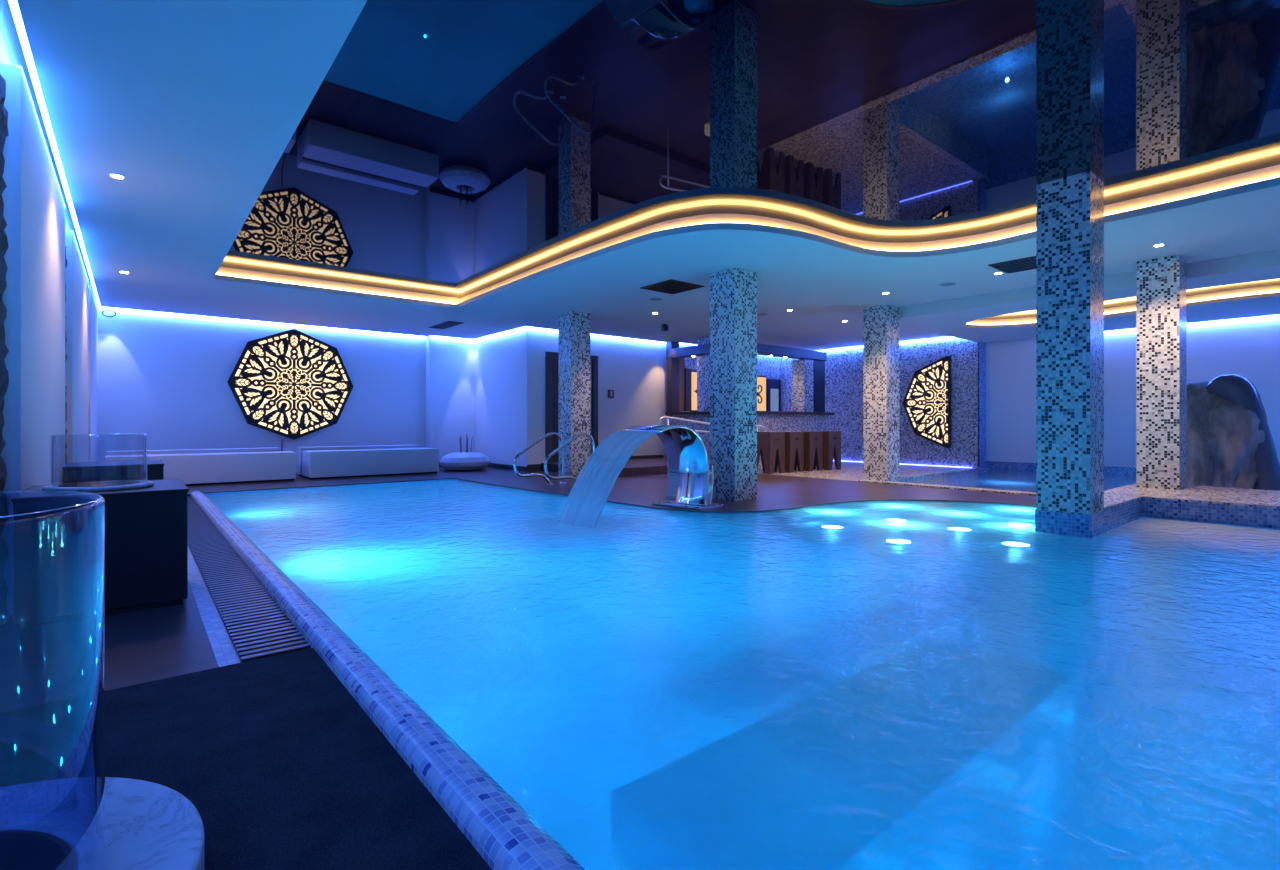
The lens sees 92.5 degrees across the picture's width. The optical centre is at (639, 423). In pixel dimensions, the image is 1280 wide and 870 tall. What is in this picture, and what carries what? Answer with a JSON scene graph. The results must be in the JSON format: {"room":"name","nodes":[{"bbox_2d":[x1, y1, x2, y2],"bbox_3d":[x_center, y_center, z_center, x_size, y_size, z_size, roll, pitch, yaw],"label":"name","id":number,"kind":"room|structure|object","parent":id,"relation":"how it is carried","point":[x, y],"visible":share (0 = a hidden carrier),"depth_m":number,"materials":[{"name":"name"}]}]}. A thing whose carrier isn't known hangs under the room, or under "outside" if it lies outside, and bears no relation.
{"room":"spa","nodes":[
{"label":"spa","id":0,"kind":"room"},
{"bbox_2d":[0,0,90,287],"bbox_3d":[-5.788,-0.625,6.114,0.120,3.250,9.200,0,0,-40],"label":"wall","id":1,"kind":"structure","parent":0,"point":[11,51],"depth_m":3.56,"materials":[{"name":"white paint"}]},
{"bbox_2d":[0,74,8,625],"bbox_3d":[-2.959,-0.355,2.822,0.040,2.590,0.368,0,0,-40],"label":"stone wall","id":2,"kind":"structure","parent":1,"relation":"attached to","point":[4,378],"depth_m":2.89,"materials":[{"name":"grey"}]},
{"bbox_2d":[1,63,64,614],"bbox_3d":[-3.939,-0.385,4.029,0.070,2.770,2.610,0,0,-40],"label":"wall panel","id":3,"kind":"object","parent":1,"relation":"attached to","point":[33,298],"visible":0.64,"depth_m":3.37,"materials":[{"name":"white paint"}]},
{"bbox_2d":[16,65,64,206],"bbox_3d":[-3.926,-1.785,4.053,0.020,0.020,2.550,0,0,-40],"label":"led strip","id":4,"kind":"object","parent":3,"relation":"attached to","point":[16,65],"visible":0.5,"depth_m":3.66,"materials":[{"name":"white plastic"}]},
{"bbox_2d":[65,246,66,464],"bbox_3d":[-5.030,-0.330,5.324,0.040,2.540,0.748,0,0,-40],"label":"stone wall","id":5,"kind":"structure","parent":1,"relation":"attached to","point":[65,246],"depth_m":5.54,"materials":[{"name":"grey"}]},
{"bbox_2d":[65,231,87,463],"bbox_3d":[-6.097,-0.385,6.636,0.070,2.770,2.600,0,0,-40],"label":"wall panel","id":6,"kind":"object","parent":1,"relation":"attached to","point":[76,305],"visible":0.57,"depth_m":5.95,"materials":[{"name":"white paint"}]},
{"bbox_2d":[70,231,87,279],"bbox_3d":[-6.078,-1.785,6.652,0.020,0.020,2.500,0,0,-40],"label":"led strip","id":7,"kind":"object","parent":6,"relation":"attached to","point":[70,231],"visible":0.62,"depth_m":6.39,"materials":[{"name":"white plastic"}]},
{"bbox_2d":[88,286,97,461],"bbox_3d":[-7.817,-0.385,8.718,0.075,2.770,2.200,0,0,-40],"label":"wall panel","id":8,"kind":"object","parent":1,"relation":"attached to","point":[92,309],"visible":0.43,"depth_m":8.34,"materials":[{"name":"white paint"}]},
{"bbox_2d":[17,1,93,279],"bbox_3d":[1.358,-2.325,8.004,15.100,0.150,15.400,0,0,-40],"label":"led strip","id":9,"kind":"structure","parent":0,"point":[17,1],"depth_m":4.37,"materials":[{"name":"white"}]},
{"bbox_2d":[91,283,425,472],"bbox_3d":[-6.627,-0.625,11.260,5.350,3.250,0.200,0,0,-40],"label":"wall","id":10,"kind":"structure","parent":0,"point":[164,377],"depth_m":10.52,"materials":[{"name":"white paint"}]},
{"bbox_2d":[101,307,424,336],"bbox_3d":[-6.469,-1.840,11.210,5.110,0.030,0.022,0,0,-40],"label":"led strip","id":11,"kind":"object","parent":10,"relation":"attached to","point":[101,307],"visible":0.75,"depth_m":10.81,"materials":[{"name":"white plastic"}]},
{"bbox_2d":[227,329,352,439],"bbox_3d":[-6.375,-0.730,11.278,2.040,2.040,0.084,0,0,-40],"label":"light","id":12,"kind":"object","parent":10,"relation":"attached to","point":[293,384],"visible":1,"depth_m":11.22,"materials":[{"name":"brown metal"}]},
{"bbox_2d":[426,336,474,460],"bbox_3d":[-4.060,-0.625,13.256,1.150,3.250,0.400,0,0,-40],"label":"wall","id":13,"kind":"structure","parent":0,"point":[450,362],"depth_m":13.02,"materials":[{"name":"white paint"}]},
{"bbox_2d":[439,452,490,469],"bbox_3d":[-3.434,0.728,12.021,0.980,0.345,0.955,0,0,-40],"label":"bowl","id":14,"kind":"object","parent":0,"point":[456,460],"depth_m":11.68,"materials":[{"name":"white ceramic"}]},
{"bbox_2d":[475,327,533,466],"bbox_3d":[-2.814,-0.625,12.535,0.150,3.250,2.300,0,0,-40],"label":"wall","id":15,"kind":"structure","parent":0,"point":[504,362],"depth_m":12.28,"materials":[{"name":"white paint"}]},
{"bbox_2d":[474,327,525,339],"bbox_3d":[-2.877,-1.840,12.430,0.022,0.030,2.280,0,0,-40],"label":"led strip","id":16,"kind":"object","parent":15,"relation":"attached to","point":[521,327],"visible":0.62,"depth_m":12.32,"materials":[{"name":"white plastic"}]},
{"bbox_2d":[487,463,526,471],"bbox_3d":[-2.877,0.855,12.482,0.015,0.090,2.300,0,0,-40],"label":"baseboard","id":17,"kind":"structure","parent":15,"relation":"attached to","point":[494,465],"depth_m":12.21,"materials":[{"name":"grey"}]},
{"bbox_2d":[527,464,540,471],"bbox_3d":[-2.018,0.835,11.691,0.300,0.130,0.015,0,0,-40],"label":"baseboard","id":18,"kind":"structure","parent":15,"relation":"attached to","point":[532,467],"depth_m":11.69,"materials":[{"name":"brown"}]},
{"bbox_2d":[0,461,1035,712],"bbox_3d":[1.224,0.968,8.088,15.000,0.144,15.500,0,0,-40],"label":"floor","id":19,"kind":"structure","parent":0,"point":[43,664],"depth_m":2.96,"materials":[{"name":"tile"}]},
{"bbox_2d":[11,479,188,628],"bbox_3d":[-2.838,0.638,3.272,0.650,0.603,0.750,0,0,-40],"label":"box","id":20,"kind":"object","parent":19,"relation":"on","point":[146,528],"visible":0.97,"depth_m":2.99,"materials":[{"name":"black laminate"}]},
{"bbox_2d":[42,434,153,491],"bbox_3d":[-2.823,0.194,3.206,0.440,0.280,0.440,0,0,-40],"label":"glass lantern","id":21,"kind":"object","parent":20,"relation":"on","point":[92,486],"visible":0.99,"depth_m":3.13,"materials":[{"name":"clear glass"}]},
{"bbox_2d":[58,480,140,486],"bbox_3d":[-2.823,0.318,3.206,0.331,0.016,0.331,0,0,-40],"label":"tray","id":22,"kind":"object","parent":21,"relation":"on","point":[131,483],"depth_m":3.25,"materials":[{"name":"silver metal"}]},
{"bbox_2d":[63,460,163,483],"bbox_3d":[-4.516,0.638,5.284,0.630,0.603,0.750,0,0,-40],"label":"box","id":23,"kind":"object","parent":19,"relation":"on","point":[74,472],"visible":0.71,"depth_m":5.02,"materials":[{"name":"black laminate"}]},
{"bbox_2d":[104,447,295,485],"bbox_3d":[-6.684,0.650,9.409,2.300,0.500,1.020,0,0,-40],"label":"bench","id":24,"kind":"object","parent":19,"relation":"on","point":[194,467],"visible":0.7,"depth_m":9.21,"materials":[{"name":"white paint"}]},
{"bbox_2d":[188,547,239,666],"bbox_3d":[-2.184,0.944,3.093,0.070,0.013,11.950,0,0,-40],"label":"floor strip","id":25,"kind":"object","parent":19,"relation":"in","point":[224,652],"visible":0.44,"depth_m":2.92,"materials":[{"name":"tile"}]},
{"bbox_2d":[0,648,491,869],"bbox_3d":[-0.477,0.935,0.008,1.875,0.019,5.020,0,0,-40],"label":"mat","id":26,"kind":"object","parent":19,"relation":"on","point":[280,765],"visible":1,"depth_m":1.67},
{"bbox_2d":[0,491,203,869],"bbox_3d":[-1.236,0.531,0.944,0.920,0.790,0.920,0,0,-40],"label":"glass lantern","id":27,"kind":"object","parent":26,"relation":"on","point":[95,821],"visible":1,"depth_m":1.19,"materials":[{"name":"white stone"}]},
{"bbox_2d":[0,830,75,869],"bbox_3d":[-1.236,0.810,0.944,0.539,0.016,0.539,0,0,-40],"label":"tray","id":28,"kind":"object","parent":27,"relation":"on","point":[19,849],"depth_m":1.17,"materials":[{"name":"black metal"}]},
{"bbox_2d":[188,496,310,661],"bbox_3d":[-3.665,0.959,5.137,0.245,0.062,6.888,0,0,-40],"label":"gutter grating","id":29,"kind":"object","parent":19,"relation":"in","point":[257,627],"visible":0.73,"depth_m":3.26,"materials":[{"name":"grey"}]},
{"bbox_2d":[202,478,453,492],"bbox_3d":[-4.411,0.926,9.038,3.530,0.068,0.050,0,0,-40],"label":"edging","id":30,"kind":"object","parent":19,"relation":"on","point":[441,478],"visible":0.36,"depth_m":8.88,"materials":[{"name":"tile"}]},
{"bbox_2d":[297,445,438,479],"bbox_3d":[-4.828,0.650,10.945,2.120,0.500,1.020,0,0,-40],"label":"bench","id":31,"kind":"object","parent":19,"relation":"on","point":[322,462],"visible":1,"depth_m":10.52,"materials":[{"name":"white paint"}]},
{"bbox_2d":[439,434,490,469],"bbox_3d":[-3.434,0.545,12.021,0.980,0.710,0.955,0,0,-40],"label":"planter","id":32,"kind":"object","parent":19,"relation":"on","point":[460,460],"visible":1,"depth_m":11.69,"materials":[{"name":"white ceramic"}]},
{"bbox_2d":[513,432,565,483],"bbox_3d":[-1.472,0.525,9.063,0.891,0.807,0.100,0,0,-40],"label":"pool handrail","id":33,"kind":"object","parent":19,"relation":"on","point":[551,433],"visible":0.94,"depth_m":9.05,"materials":[{"name":"silver metal"}]},
{"bbox_2d":[544,432,595,486],"bbox_3d":[-0.969,0.525,8.674,0.891,0.807,0.100,0,0,-40],"label":"pool handrail","id":34,"kind":"object","parent":19,"relation":"on","point":[584,433],"visible":0.87,"depth_m":8.65,"materials":[{"name":"silver metal"}]},
{"bbox_2d":[558,311,589,479],"bbox_3d":[-1.088,-0.465,10.159,0.380,2.730,0.380,0,0,-40],"label":"pillar","id":35,"kind":"structure","parent":19,"relation":"on","point":[573,326],"depth_m":10.01,"materials":[{"name":"white tile"}]},
{"bbox_2d":[541,457,709,477],"bbox_3d":[-0.025,0.825,11.988,3.150,0.150,2.100,0,0,-40],"label":"platform","id":36,"kind":"object","parent":19,"relation":"on","point":[640,466],"visible":0.57,"depth_m":10.98,"materials":[{"name":"brown wood"}]},
{"bbox_2d":[620,425,722,509],"bbox_3d":[0.330,0.456,6.535,0.660,0.888,1.003,0,0,42],"label":"fountain","id":37,"kind":"object","parent":19,"relation":"on","point":[691,475],"visible":0.98,"depth_m":6.66,"materials":[{"name":"white metal"}]},
{"bbox_2d":[566,431,657,527],"bbox_3d":[-0.322,0.550,5.805,0.524,0.957,0.924,0,0,42],"label":"water","id":38,"kind":"object","parent":37,"relation":"attached to","point":[620,448],"visible":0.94,"depth_m":5.73,"materials":[{"name":"clear liquid"}]},
{"bbox_2d":[659,416,766,477],"bbox_3d":[1.388,0.385,11.015,2.770,1.029,0.100,0,0,-40],"label":"handrail","id":39,"kind":"object","parent":19,"relation":"on","point":[664,417],"visible":0.41,"depth_m":10.46,"materials":[{"name":"silver metal"}]},
{"bbox_2d":[710,267,756,500],"bbox_3d":[1.133,-0.465,7.429,0.400,2.730,0.400,0,0,-40],"label":"pillar","id":40,"kind":"structure","parent":19,"relation":"on","point":[733,291],"depth_m":7.28,"materials":[{"name":"white tile"}]},
{"bbox_2d":[204,479,1279,529],"bbox_3d":[0.799,1.577,5.562,6.924,1.346,11.950,0,0,-40],"label":"basin","id":41,"kind":"object","parent":19,"relation":"in","point":[446,479],"visible":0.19,"depth_m":6.99,"materials":[{"name":"tile"}]},
{"bbox_2d":[191,491,584,869],"bbox_3d":[-1.930,0.935,3.335,0.130,0.130,12.000,0,0,-40],"label":"curb","id":42,"kind":"object","parent":41,"relation":"on","point":[501,831],"visible":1,"depth_m":1.70,"materials":[{"name":"tile"}]},
{"bbox_2d":[205,479,1279,869],"bbox_3d":[0.799,0.912,5.562,6.924,0.001,11.950,0,0,-40],"label":"pool water","id":43,"kind":"object","parent":41,"relation":"in","point":[872,685],"visible":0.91,"depth_m":2.28,"materials":[{"name":"blue liquid"}]},
{"bbox_2d":[1035,171,1104,537],"bbox_3d":[3.634,0.085,5.176,0.396,4.230,0.396,0,0,-40],"label":"pillar","id":44,"kind":"structure","parent":41,"relation":"in","point":[1070,209],"depth_m":5.04,"materials":[{"name":"tile"}]},
{"bbox_2d":[457,478,1035,512],"bbox_3d":[0.518,0.912,7.468,8.621,0.036,2.116,0,0,24],"label":"edging","id":45,"kind":"object","parent":19,"relation":"on","point":[561,494],"visible":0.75,"depth_m":7.03,"materials":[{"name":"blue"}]},
{"bbox_2d":[665,411,833,468],"bbox_3d":[2.466,0.320,13.699,3.030,1.160,2.320,0,0,-40],"label":"bar counter","id":46,"kind":"object","parent":19,"relation":"on","point":[772,420],"depth_m":12.91,"materials":[{"name":"tile"}]},
{"bbox_2d":[697,337,709,411],"bbox_3d":[1.585,-1.045,12.905,0.340,1.566,0.740,0,0,-40],"label":"pier","id":47,"kind":"object","parent":46,"relation":"on","point":[703,361],"visible":0.32,"depth_m":12.93,"materials":[{"name":"tile"}]},
{"bbox_2d":[666,341,826,411],"bbox_3d":[2.450,-1.045,13.899,3.200,1.570,1.990,0,0,-40],"label":"canopy","id":48,"kind":"object","parent":46,"relation":"on","point":[673,352],"visible":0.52,"depth_m":13.59,"materials":[{"name":"black paint"}]},
{"bbox_2d":[665,411,833,414],"bbox_3d":[2.466,-0.230,13.699,3.030,0.060,2.320,0,0,-40],"label":"countertop","id":49,"kind":"structure","parent":46,"relation":"on","point":[703,412],"depth_m":12.96,"materials":[{"name":"brown wood"}]},
{"bbox_2d":[792,359,812,411],"bbox_3d":[3.702,-0.859,13.923,0.340,1.194,0.330,0,0,-40],"label":"pier","id":50,"kind":"object","parent":46,"relation":"on","point":[802,369],"visible":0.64,"depth_m":13.81,"materials":[{"name":"tile"}]},
{"bbox_2d":[757,431,784,473],"bbox_3d":[2.353,0.518,11.240,0.420,0.755,0.424,0,0,-40],"label":"bar stool","id":51,"kind":"object","parent":19,"relation":"on","point":[771,445],"visible":0.84,"depth_m":11.06,"materials":[{"name":"brown wood"}]},
{"bbox_2d":[772,431,803,472],"bbox_3d":[2.788,0.518,11.561,0.420,0.755,0.424,0,0,-40],"label":"bar stool","id":52,"kind":"object","parent":19,"relation":"on","point":[794,440],"visible":0.77,"depth_m":11.36,"materials":[{"name":"brown wood"}]},
{"bbox_2d":[794,431,822,470],"bbox_3d":[3.236,0.518,11.867,0.420,0.755,0.424,0,0,-40],"label":"bar stool","id":53,"kind":"object","parent":19,"relation":"on","point":[813,440],"visible":0.75,"depth_m":11.66,"materials":[{"name":"brown wood"}]},
{"bbox_2d":[813,431,840,469],"bbox_3d":[3.691,0.518,12.165,0.420,0.755,0.424,0,0,-40],"label":"bar stool","id":54,"kind":"object","parent":19,"relation":"on","point":[831,439],"visible":0.7,"depth_m":11.95,"materials":[{"name":"brown wood"}]},
{"bbox_2d":[833,460,971,467],"bbox_3d":[5.260,0.887,14.284,0.020,0.015,4.700,0,0,-40],"label":"led strip","id":55,"kind":"object","parent":19,"relation":"on","point":[833,460],"visible":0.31,"depth_m":13.15,"materials":[{"name":"white plastic"}]},
{"bbox_2d":[534,328,665,463],"bbox_3d":[-0.761,-0.625,12.838,3.400,3.250,0.150,0,0,-40],"label":"wall","id":56,"kind":"structure","parent":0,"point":[635,370],"depth_m":13.03,"materials":[{"name":"white paint"}]},
{"bbox_2d":[545,352,597,462],"bbox_3d":[-1.341,-0.325,12.222,1.220,2.150,0.100,0,0,-40],"label":"door","id":57,"kind":"structure","parent":56,"relation":"attached to","point":[551,358],"depth_m":11.97,"materials":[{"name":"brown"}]},
{"bbox_2d":[590,362,591,459],"bbox_3d":[-1.067,-0.270,12.479,0.210,2.000,0.010,0,0,-40],"label":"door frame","id":58,"kind":"structure","parent":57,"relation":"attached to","point":[590,362],"depth_m":12.52,"materials":[{"name":"brown wood"}]},
{"bbox_2d":[528,327,665,342],"bbox_3d":[-0.776,-1.840,12.676,3.530,0.030,0.022,0,0,-40],"label":"led strip","id":59,"kind":"object","parent":56,"relation":"attached to","point":[528,327],"visible":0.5,"depth_m":12.80,"materials":[{"name":"white plastic"}]},
{"bbox_2d":[608,390,613,397],"bbox_3d":[-0.610,-0.630,12.844,0.150,0.170,0.028,0,0,-40],"label":"wall plate","id":60,"kind":"object","parent":56,"relation":"attached to","point":[610,392],"visible":1,"depth_m":12.83,"materials":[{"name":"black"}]},
{"bbox_2d":[599,455,663,459],"bbox_3d":[-0.160,0.720,13.226,1.780,0.060,0.020,0,0,-40],"label":"baseboard","id":61,"kind":"structure","parent":56,"relation":"attached to","point":[643,456],"depth_m":13.25,"materials":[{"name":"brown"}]},
{"bbox_2d":[17,0,1279,350],"bbox_3d":[1.596,-1.863,8.062,13.510,0.065,15.065,0,0,-40],"label":"ceiling","id":62,"kind":"structure","parent":0,"point":[196,103],"depth_m":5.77,"materials":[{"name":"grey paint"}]},
{"bbox_2d":[8,0,99,306],"bbox_3d":[-3.685,-1.850,3.817,0.022,0.030,14.980,0,0,-40],"label":"led strip","id":63,"kind":"object","parent":62,"relation":"attached to","point":[14,6],"visible":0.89,"depth_m":3.62,"materials":[{"name":"white plastic"}]},
{"bbox_2d":[102,309,115,316],"bbox_3d":[-8.059,-1.726,9.297,0.168,0.209,0.018,0,0,-40],"label":"ring","id":64,"kind":"object","parent":62,"relation":"hanging from","point":[106,309],"visible":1,"depth_m":9.29,"materials":[{"name":"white metal"}]},
{"bbox_2d":[108,173,125,178],"bbox_3d":[-3.857,-1.827,4.518,0.100,0.007,0.100,0,0,-40],"label":"recessed light","id":65,"kind":"object","parent":62,"relation":"in","point":[114,175],"visible":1,"depth_m":4.51,"materials":[{"name":"white"}]},
{"bbox_2d":[216,273,456,303],"bbox_3d":[-4.150,-1.923,8.726,1.616,0.037,2.701,0,0,22],"label":"led strip","id":66,"kind":"object","parent":62,"relation":"in","point":[216,273],"depth_m":8.68,"materials":[{"name":"white plastic"}]},
{"bbox_2d":[428,321,463,328],"bbox_3d":[-3.586,-1.824,11.311,0.300,0.012,0.950,0,0,-40],"label":"ceiling vent","id":67,"kind":"object","parent":62,"relation":"in","point":[447,324],"visible":1,"depth_m":11.30,"materials":[{"name":"black metal"}]},
{"bbox_2d":[649,298,663,300],"bbox_3d":[0.241,-1.826,8.962,0.210,0.008,0.210,0,0,-40],"label":"ceiling speaker","id":68,"kind":"object","parent":62,"relation":"attached to","point":[652,299],"visible":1,"depth_m":8.97,"materials":[{"name":"grey paint"}]},
{"bbox_2d":[661,324,667,331],"bbox_3d":[0.453,-1.765,11.215,0.100,0.130,0.100,0,0,-40],"label":"sensor","id":69,"kind":"object","parent":62,"relation":"hanging from","point":[664,327],"visible":1,"depth_m":11.18,"materials":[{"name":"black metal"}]},
{"bbox_2d":[640,279,704,293],"bbox_3d":[0.429,-1.824,8.170,0.600,0.012,0.620,0,0,-40],"label":"ceiling vent","id":70,"kind":"object","parent":62,"relation":"in","point":[671,286],"visible":1,"depth_m":8.16,"materials":[{"name":"black metal"}]},
{"bbox_2d":[663,222,755,229],"bbox_3d":[0.654,-1.923,5.886,0.872,0.037,0.203,0,0,22],"label":"recessed light","id":71,"kind":"object","parent":62,"relation":"in","point":[706,222],"depth_m":5.90,"materials":[{"name":"plastic"}]},
{"bbox_2d":[217,165,1279,302],"bbox_3d":[0.639,-2.045,5.205,6.343,0.310,11.883,0,0,-40],"label":"cove","id":72,"kind":"object","parent":62,"relation":"attached to","point":[1271,171],"visible":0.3,"depth_m":6.45,"materials":[{"name":"white"}]},
{"bbox_2d":[939,282,956,285],"bbox_3d":[4.021,-1.826,8.002,0.210,0.008,0.210,0,0,-40],"label":"ceiling speaker","id":73,"kind":"object","parent":62,"relation":"attached to","point":[946,283],"visible":1,"depth_m":8.01,"materials":[{"name":"grey paint"}]},
{"bbox_2d":[940,283,955,285],"bbox_3d":[4.021,-1.824,8.002,0.192,0.001,0.192,0,0,-40],"label":"grille","id":74,"kind":"object","parent":73,"relation":"attached to","point":[945,284],"depth_m":8.01,"materials":[{"name":"white metal"}]},
{"bbox_2d":[874,229,1035,250],"bbox_3d":[3.265,-1.923,6.454,1.482,0.037,0.397,0,0,22],"label":"recessed light","id":75,"kind":"object","parent":62,"relation":"in","point":[1035,229],"depth_m":6.63,"materials":[{"name":"plastic"}]},
{"bbox_2d":[988,256,1035,273],"bbox_3d":[4.384,-1.824,7.030,0.580,0.012,0.500,0,0,-40],"label":"ceiling vent","id":76,"kind":"object","parent":62,"relation":"in","point":[1029,263],"visible":0.77,"depth_m":7.05,"materials":[{"name":"black metal"}]},
{"bbox_2d":[1104,175,1279,215],"bbox_3d":[4.574,-1.923,5.144,0.964,0.037,0.604,0,0,22],"label":"recessed light","id":77,"kind":"object","parent":62,"relation":"in","point":[1277,175],"depth_m":5.18,"materials":[{"name":"white plastic"}]},
{"bbox_2d":[666,343,778,457],"bbox_3d":[2.223,-0.625,15.114,4.100,3.250,0.150,0,0,-40],"label":"wall","id":78,"kind":"structure","parent":0,"point":[768,366],"depth_m":15.81,"materials":[{"name":"tile"}]},
{"bbox_2d":[679,358,691,411],"bbox_3d":[0.981,-0.895,13.910,0.430,1.260,0.100,0,0,-40],"label":"panel","id":79,"kind":"object","parent":78,"relation":"attached to","point":[685,374],"visible":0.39,"depth_m":13.90,"materials":[{"name":"wood"}]},
{"bbox_2d":[692,370,696,411],"bbox_3d":[1.372,-0.760,14.261,0.600,0.960,0.078,0,0,-40],"label":"scroll panel","id":80,"kind":"object","parent":78,"relation":"attached to","point":[694,373],"visible":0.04,"depth_m":14.15,"materials":[{"name":"brown wood"}]},
{"bbox_2d":[757,375,765,410],"bbox_3d":[3.036,-0.760,15.638,0.600,0.960,0.078,0,0,-40],"label":"scroll panel","id":81,"kind":"object","parent":78,"relation":"attached to","point":[761,380],"visible":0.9,"depth_m":15.69,"materials":[{"name":"brown wood"}]},
{"bbox_2d":[766,379,780,410],"bbox_3d":[3.498,-0.690,16.020,0.540,0.960,0.060,0,0,-40],"label":"screen","id":82,"kind":"object","parent":78,"relation":"attached to","point":[773,386],"visible":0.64,"depth_m":15.97,"materials":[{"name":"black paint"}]},
{"bbox_2d":[779,336,978,467],"bbox_3d":[5.310,-0.625,14.443,0.200,3.250,5.120,0,0,-40],"label":"wall","id":83,"kind":"structure","parent":0,"point":[843,368],"depth_m":13.52,"materials":[{"name":"tile"}]},
{"bbox_2d":[821,337,954,351],"bbox_3d":[5.253,-1.805,14.292,0.022,0.030,4.880,0,0,-40],"label":"led strip","id":84,"kind":"object","parent":83,"relation":"attached to","point":[944,337],"visible":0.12,"depth_m":13.50,"materials":[{"name":"white plastic"}]},
{"bbox_2d":[902,356,950,447],"bbox_3d":[6.160,-0.460,13.193,0.064,1.940,1.030,0,0,-40],"label":"light","id":85,"kind":"object","parent":83,"relation":"attached to","point":[926,403],"visible":1,"depth_m":13.06,"materials":[{"name":"brown metal"}]},
{"bbox_2d":[978,342,985,467],"bbox_3d":[7.058,-0.625,12.567,0.500,3.250,0.040,0,0,-40],"label":"wall","id":86,"kind":"structure","parent":0,"point":[982,346],"depth_m":12.47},
{"bbox_2d":[899,250,1279,342],"bbox_3d":[7.803,-1.880,8.373,4.140,0.440,7.450,0,0,-40],"label":"ceiling","id":87,"kind":"structure","parent":0,"point":[950,318],"depth_m":8.80,"materials":[{"name":"grey paint"}]},
{"bbox_2d":[967,321,1035,324],"bbox_3d":[6.137,-1.732,10.378,0.751,0.035,0.813,0,0,-40],"label":"recessed light","id":88,"kind":"object","parent":87,"relation":"in","point":[1026,321],"depth_m":10.62,"materials":[{"name":"white plastic"}]},
{"bbox_2d":[1104,308,1135,313],"bbox_3d":[7.316,-1.732,9.327,0.232,0.035,0.412,0,0,-40],"label":"recessed light","id":89,"kind":"object","parent":87,"relation":"in","point":[1135,308],"depth_m":9.45,"materials":[{"name":"white plastic"}]},
{"bbox_2d":[968,285,1279,322],"bbox_3d":[7.393,-1.853,8.144,1.897,0.295,6.103,0,0,-40],"label":"cove","id":90,"kind":"object","parent":87,"relation":"attached to","point":[1275,287],"visible":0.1,"depth_m":8.65,"materials":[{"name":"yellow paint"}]},
{"bbox_2d":[1187,290,1279,302],"bbox_3d":[7.942,-1.732,8.232,0.219,0.035,0.909,0,0,-40],"label":"recessed light","id":91,"kind":"object","parent":87,"relation":"in","point":[1264,292],"depth_m":8.29,"materials":[{"name":"white plastic"}]},
{"bbox_2d":[985,316,1279,491],"bbox_3d":[9.572,-0.425,9.741,0.230,3.650,7.600,0,0,-40],"label":"wall","id":92,"kind":"structure","parent":0,"point":[1248,348],"depth_m":10.88,"materials":[{"name":"white paint"}]},
{"bbox_2d":[1104,315,1279,332],"bbox_3d":[9.795,-1.660,9.276,0.022,0.030,6.200,0,0,-40],"label":"led strip","id":93,"kind":"object","parent":92,"relation":"attached to","point":[1272,315],"visible":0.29,"depth_m":9.84,"materials":[{"name":"white plastic"}]},
{"bbox_2d":[1104,498,1279,530],"bbox_3d":[6.157,1.490,4.876,3.095,1.520,4.060,0,0,-40],"label":"wall","id":94,"kind":"structure","parent":0,"point":[1122,514],"depth_m":5.62,"materials":[{"name":"blue tile"}]},
{"bbox_2d":[1104,483,1279,509],"bbox_3d":[6.162,0.720,4.886,3.115,0.020,4.070,0,0,-40],"label":"coping","id":95,"kind":"object","parent":94,"relation":"on","point":[1118,496],"visible":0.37,"depth_m":6.08,"materials":[{"name":"tile"}]},
{"bbox_2d":[1136,255,1186,489],"bbox_3d":[5.850,-0.560,6.874,0.380,2.540,0.370,0,0,-40],"label":"pillar","id":96,"kind":"structure","parent":95,"relation":"on","point":[1161,283],"depth_m":6.75,"materials":[{"name":"white tile"}]},
{"bbox_3d":[7.722,1.450,8.275,4.750,0.100,7.300,0,0,-40],"label":"basin","id":97,"kind":"object","parent":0,"visible":0},
{"bbox_2d":[858,467,1035,495],"bbox_3d":[6.192,1.139,9.708,4.480,0.522,3.340,0,0,-40],"label":"rim","id":98,"kind":"object","parent":97,"relation":"on","point":[958,487],"visible":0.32,"depth_m":9.19,"materials":[{"name":"tile"}]},
{"bbox_2d":[863,304,898,480],"bbox_3d":[3.799,-0.465,9.642,0.390,2.730,0.390,0,0,-40],"label":"pillar","id":99,"kind":"structure","parent":98,"relation":"on","point":[881,322],"depth_m":9.50,"materials":[{"name":"white tile"}]},
{"bbox_2d":[894,468,1135,491],"bbox_3d":[7.738,0.892,8.232,4.510,0.001,7.215,0,0,-40],"label":"water","id":100,"kind":"object","parent":98,"relation":"in","point":[1003,471],"visible":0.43,"depth_m":9.84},
{"bbox_2d":[1187,374,1279,490],"bbox_3d":[7.577,0.208,8.110,1.541,2.085,1.443,0,0,-40],"label":"rock","id":101,"kind":"object","parent":97,"relation":"on","point":[1230,444],"visible":0.42,"depth_m":7.65,"materials":[{"name":"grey stone"}]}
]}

